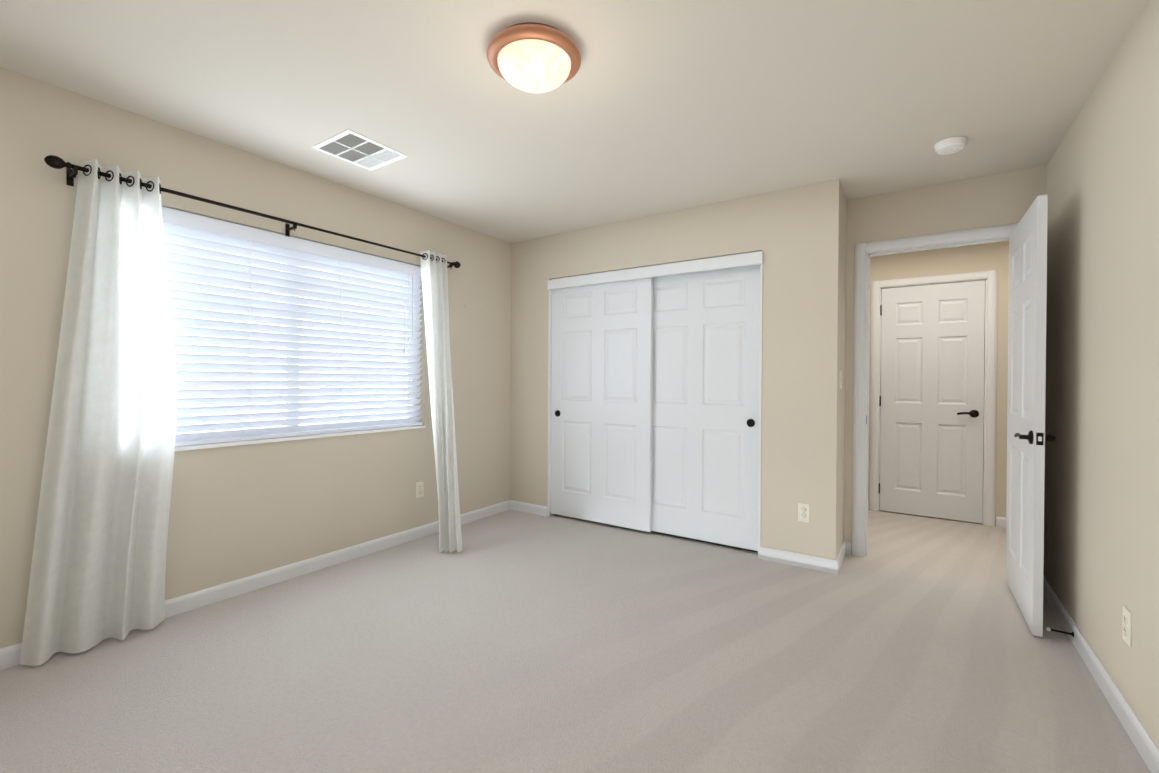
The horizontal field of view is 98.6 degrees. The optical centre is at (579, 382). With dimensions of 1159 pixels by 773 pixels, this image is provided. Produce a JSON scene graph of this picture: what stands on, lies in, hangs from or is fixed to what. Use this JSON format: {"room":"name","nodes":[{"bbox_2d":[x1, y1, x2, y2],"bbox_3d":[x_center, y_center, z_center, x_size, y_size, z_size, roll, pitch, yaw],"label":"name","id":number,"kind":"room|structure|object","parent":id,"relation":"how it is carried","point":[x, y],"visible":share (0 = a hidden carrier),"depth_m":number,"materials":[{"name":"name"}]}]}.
{"room":"empty bedroom","nodes":[
{"label":"empty bedroom","id":0,"kind":"room"},
{"bbox_2d":[0,67,510,648],"bbox_3d":[-1.672,-0.058,3.158,0.150,2.440,4.630,1,0,34],"label":"wall","id":1,"kind":"structure","parent":0,"point":[238,511],"depth_m":2.73,"materials":[{"name":"beige paint"}]},
{"bbox_2d":[44,155,460,267],"bbox_3d":[-1.602,-0.907,3.016,0.111,0.088,2.270,1,0,34],"label":"curtain rod","id":2,"kind":"object","parent":1,"relation":"attached to","point":[54,161],"visible":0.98,"depth_m":2.52,"materials":[{"name":"black metal"}]},
{"bbox_2d":[20,159,175,665],"bbox_3d":[-2.106,0.092,2.223,0.116,2.121,0.515,1,0,34],"label":"curtain","id":3,"kind":"object","parent":2,"relation":"hanging from","point":[98,570],"visible":0.96,"depth_m":2.22,"materials":[{"name":"white fabric"}]},
{"bbox_2d":[420,250,462,552],"bbox_3d":[-0.957,0.091,3.587,0.471,2.121,0.331,1,0,34],"label":"curtain","id":4,"kind":"object","parent":2,"relation":"hanging from","point":[434,274],"visible":1,"depth_m":3.57,"materials":[{"name":"white fabric"}]},
{"bbox_2d":[0,500,511,669],"bbox_3d":[-1.735,1.121,2.937,0.013,0.083,3.950,1,0,34],"label":"baseboard","id":5,"kind":"structure","parent":1,"relation":"attached to","point":[10,655],"depth_m":2.95,"materials":[{"name":"white wood"}]},
{"bbox_2d":[167,241,425,450],"bbox_3d":[-1.730,-0.268,3.055,0.157,1.220,1.815,1,0,34],"label":"window","id":6,"kind":"structure","parent":1,"relation":"in","point":[230,443],"depth_m":3.06,"materials":[{"name":"white plastic"}]},
{"bbox_2d":[161,206,421,445],"bbox_3d":[-1.710,-0.277,3.042,0.075,1.194,1.811,1,0,34],"label":"window blinds","id":7,"kind":"object","parent":6,"relation":"attached to","point":[181,228],"visible":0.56,"depth_m":2.96,"materials":[{"name":"white plastic"}]},
{"bbox_2d":[416,481,423,497],"bbox_3d":[-1.197,0.802,3.737,0.007,0.115,0.070,1,0,34],"label":"outlet","id":8,"kind":"object","parent":1,"relation":"attached to","point":[419,489],"visible":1,"depth_m":3.73,"materials":[{"name":"beige plastic"}]},
{"bbox_2d":[0,0,1147,242],"bbox_3d":[0.861,-1.308,2.320,5.270,0.100,6.070,1,0,34],"label":"ceiling","id":9,"kind":"structure","parent":0,"point":[656,106],"depth_m":2.14,"materials":[{"name":"beige paint"}]},
{"bbox_2d":[311,129,408,170],"bbox_3d":[-1.205,-1.272,2.743,0.354,0.012,0.358,1,0,34],"label":"ceiling vent","id":10,"kind":"object","parent":9,"relation":"in","point":[354,148],"visible":1,"depth_m":2.73,"materials":[{"name":"white plastic"}]},
{"bbox_2d":[487,22,580,92],"bbox_3d":[-0.171,-1.198,1.894,0.356,0.128,0.356,1,0,34],"label":"flush-mount light","id":11,"kind":"object","parent":9,"relation":"attached to","point":[531,57],"visible":1,"depth_m":1.81,"materials":[{"name":"white glass"}]},
{"bbox_2d":[934,136,966,154],"bbox_3d":[1.935,-1.230,2.599,0.140,0.047,0.140,1,0,34],"label":"smoke detector","id":12,"kind":"object","parent":9,"relation":"attached to","point":[950,145],"visible":1,"depth_m":2.56,"materials":[{"name":"white plastic"}]},
{"bbox_2d":[0,509,1150,772],"bbox_3d":[0.846,1.232,2.335,5.270,0.100,6.070,1,0,34],"label":"floor","id":13,"kind":"structure","parent":0,"point":[512,641],"depth_m":2.03,"materials":[{"name":"beige carpet"}]},
{"bbox_2d":[510,179,846,559],"bbox_3d":[0.603,-0.049,4.008,2.679,2.440,0.440,1,0,34],"label":"wall","id":14,"kind":"structure","parent":0,"point":[797,236],"depth_m":3.29,"materials":[{"name":"beige paint"}]},
{"bbox_2d":[512,500,546,516],"bbox_3d":[-0.448,1.120,4.445,0.406,0.083,0.013,1,0,34],"label":"baseboard","id":15,"kind":"structure","parent":14,"relation":"attached to","point":[516,505],"depth_m":4.43,"materials":[{"name":"white wood"}]},
{"bbox_2d":[551,278,652,531],"bbox_3d":[0.156,0.128,4.086,0.947,2.030,0.044,1,0,34],"label":"closet door","id":16,"kind":"structure","parent":14,"relation":"in","point":[601,406],"depth_m":4.04,"materials":[{"name":"white paint"}]},
{"bbox_2d":[547,251,762,558],"bbox_3d":[0.502,0.138,3.872,1.797,2.065,0.140,1,0,34],"label":"trim","id":17,"kind":"structure","parent":14,"relation":"attached to","point":[717,263],"depth_m":3.71,"materials":[{"name":"white wood"}]},
{"bbox_2d":[651,531,757,551],"bbox_3d":[0.539,0.153,3.929,1.761,2.035,0.004,1,0,34],"label":"trim","id":18,"kind":"structure","parent":14,"relation":"attached to","point":[705,541],"depth_m":3.67,"materials":[{"name":"black"}]},
{"bbox_2d":[651,265,759,550],"bbox_3d":[0.854,0.134,3.669,0.947,2.030,0.044,1,0,34],"label":"closet door","id":19,"kind":"structure","parent":14,"relation":"in","point":[705,407],"depth_m":3.61,"materials":[{"name":"white paint"}]},
{"bbox_2d":[760,546,839,574],"bbox_3d":[1.401,1.138,3.202,0.463,0.083,0.013,1,0,34],"label":"baseboard","id":20,"kind":"structure","parent":14,"relation":"attached to","point":[769,554],"depth_m":3.19,"materials":[{"name":"white wood"}]},
{"bbox_2d":[798,503,809,522],"bbox_3d":[1.433,0.830,3.182,0.070,0.115,0.007,1,0,34],"label":"outlet","id":21,"kind":"object","parent":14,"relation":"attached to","point":[803,512],"visible":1,"depth_m":3.18,"materials":[{"name":"beige plastic"}]},
{"bbox_2d":[840,371,842,388],"bbox_3d":[1.683,-0.018,3.204,0.011,0.115,0.070,1,0,34],"label":"switch plate","id":22,"kind":"object","parent":14,"relation":"attached to","point":[841,375],"visible":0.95,"depth_m":3.19,"materials":[{"name":"beige plastic"}]},
{"bbox_2d":[838,541,850,566],"bbox_3d":[1.720,1.140,3.266,0.021,0.083,0.430,1,0,34],"label":"baseboard","id":23,"kind":"structure","parent":14,"relation":"attached to","point":[845,549],"depth_m":3.38,"materials":[{"name":"white wood"}]},
{"bbox_2d":[868,241,1008,526],"bbox_3d":[3.107,-0.037,4.398,3.600,2.440,0.120,1,0,34],"label":"wall","id":24,"kind":"structure","parent":0,"point":[968,259],"depth_m":4.14,"materials":[{"name":"beige paint"}]},
{"bbox_2d":[879,280,984,522],"bbox_3d":[3.057,0.158,4.356,0.746,2.030,0.084,1,0,34],"label":"hall door","id":25,"kind":"structure","parent":24,"relation":"in","point":[931,400],"depth_m":4.34,"materials":[{"name":"white paint"}]},
{"bbox_2d":[869,270,997,526],"bbox_3d":[3.091,0.127,4.398,0.895,2.112,0.138,1,0,34],"label":"door frame","id":26,"kind":"structure","parent":24,"relation":"attached to","point":[990,278],"depth_m":4.16,"materials":[{"name":"white wood"}]},
{"bbox_2d":[996,517,1005,527],"bbox_3d":[3.994,1.151,3.724,1.357,0.083,0.013,1,0,34],"label":"baseboard","id":27,"kind":"structure","parent":24,"relation":"attached to","point":[1000,521],"depth_m":4.08,"materials":[{"name":"white"}]},
{"bbox_2d":[844,165,1046,554],"bbox_3d":[1.182,-0.046,3.956,3.698,2.440,0.120,1,0,34],"label":"wall","id":28,"kind":"structure","parent":0,"point":[1006,198],"depth_m":3.20,"materials":[{"name":"beige paint"}]},
{"bbox_2d":[852,223,1017,556],"bbox_3d":[2.294,0.122,3.209,0.920,2.127,0.156,1,0,34],"label":"door frame","id":29,"kind":"structure","parent":28,"relation":"attached to","point":[864,252],"depth_m":3.38,"materials":[{"name":"white wood"}]},
{"bbox_2d":[1006,194,1055,636],"bbox_3d":[2.347,0.154,2.632,0.132,2.041,0.786,1,0,33],"label":"entry door","id":30,"kind":"structure","parent":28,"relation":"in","point":[1027,438],"depth_m":2.47,"materials":[{"name":"white paint"}]},
{"bbox_2d":[1043,0,1158,748],"bbox_3d":[1.542,-0.027,1.070,0.120,2.440,4.510,1,0,34],"label":"wall","id":31,"kind":"structure","parent":0,"point":[1101,526],"depth_m":1.91,"materials":[{"name":"beige paint"}]},
{"bbox_2d":[1043,576,1158,772],"bbox_3d":[1.436,1.151,1.071,0.038,0.083,4.390,1,0,34],"label":"baseboard","id":32,"kind":"structure","parent":31,"relation":"attached to","point":[1142,740],"depth_m":1.86,"materials":[{"name":"white wood"}]},
{"bbox_2d":[1046,627,1073,636],"bbox_3d":[2.209,1.145,2.292,0.092,0.022,0.022,1,0,34],"label":"door stop","id":33,"kind":"object","parent":32,"relation":"attached to","point":[1054,630],"visible":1,"depth_m":2.29,"materials":[{"name":"black metal"}]},
{"bbox_2d":[1123,606,1131,646],"bbox_3d":[1.901,0.845,1.732,0.007,0.115,0.070,1,0,34],"label":"outlet","id":34,"kind":"object","parent":31,"relation":"attached to","point":[1127,625],"visible":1,"depth_m":1.72,"materials":[{"name":"beige plastic"}]},
{"label":"outside","id":35,"kind":"structure","parent":0,"visible":0},
{"bbox_2d":[165,242,407,433],"bbox_3d":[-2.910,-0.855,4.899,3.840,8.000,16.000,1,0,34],"label":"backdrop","id":36,"kind":"structure","parent":35,"point":[285,371],"depth_m":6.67,"materials":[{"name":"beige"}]}
]}

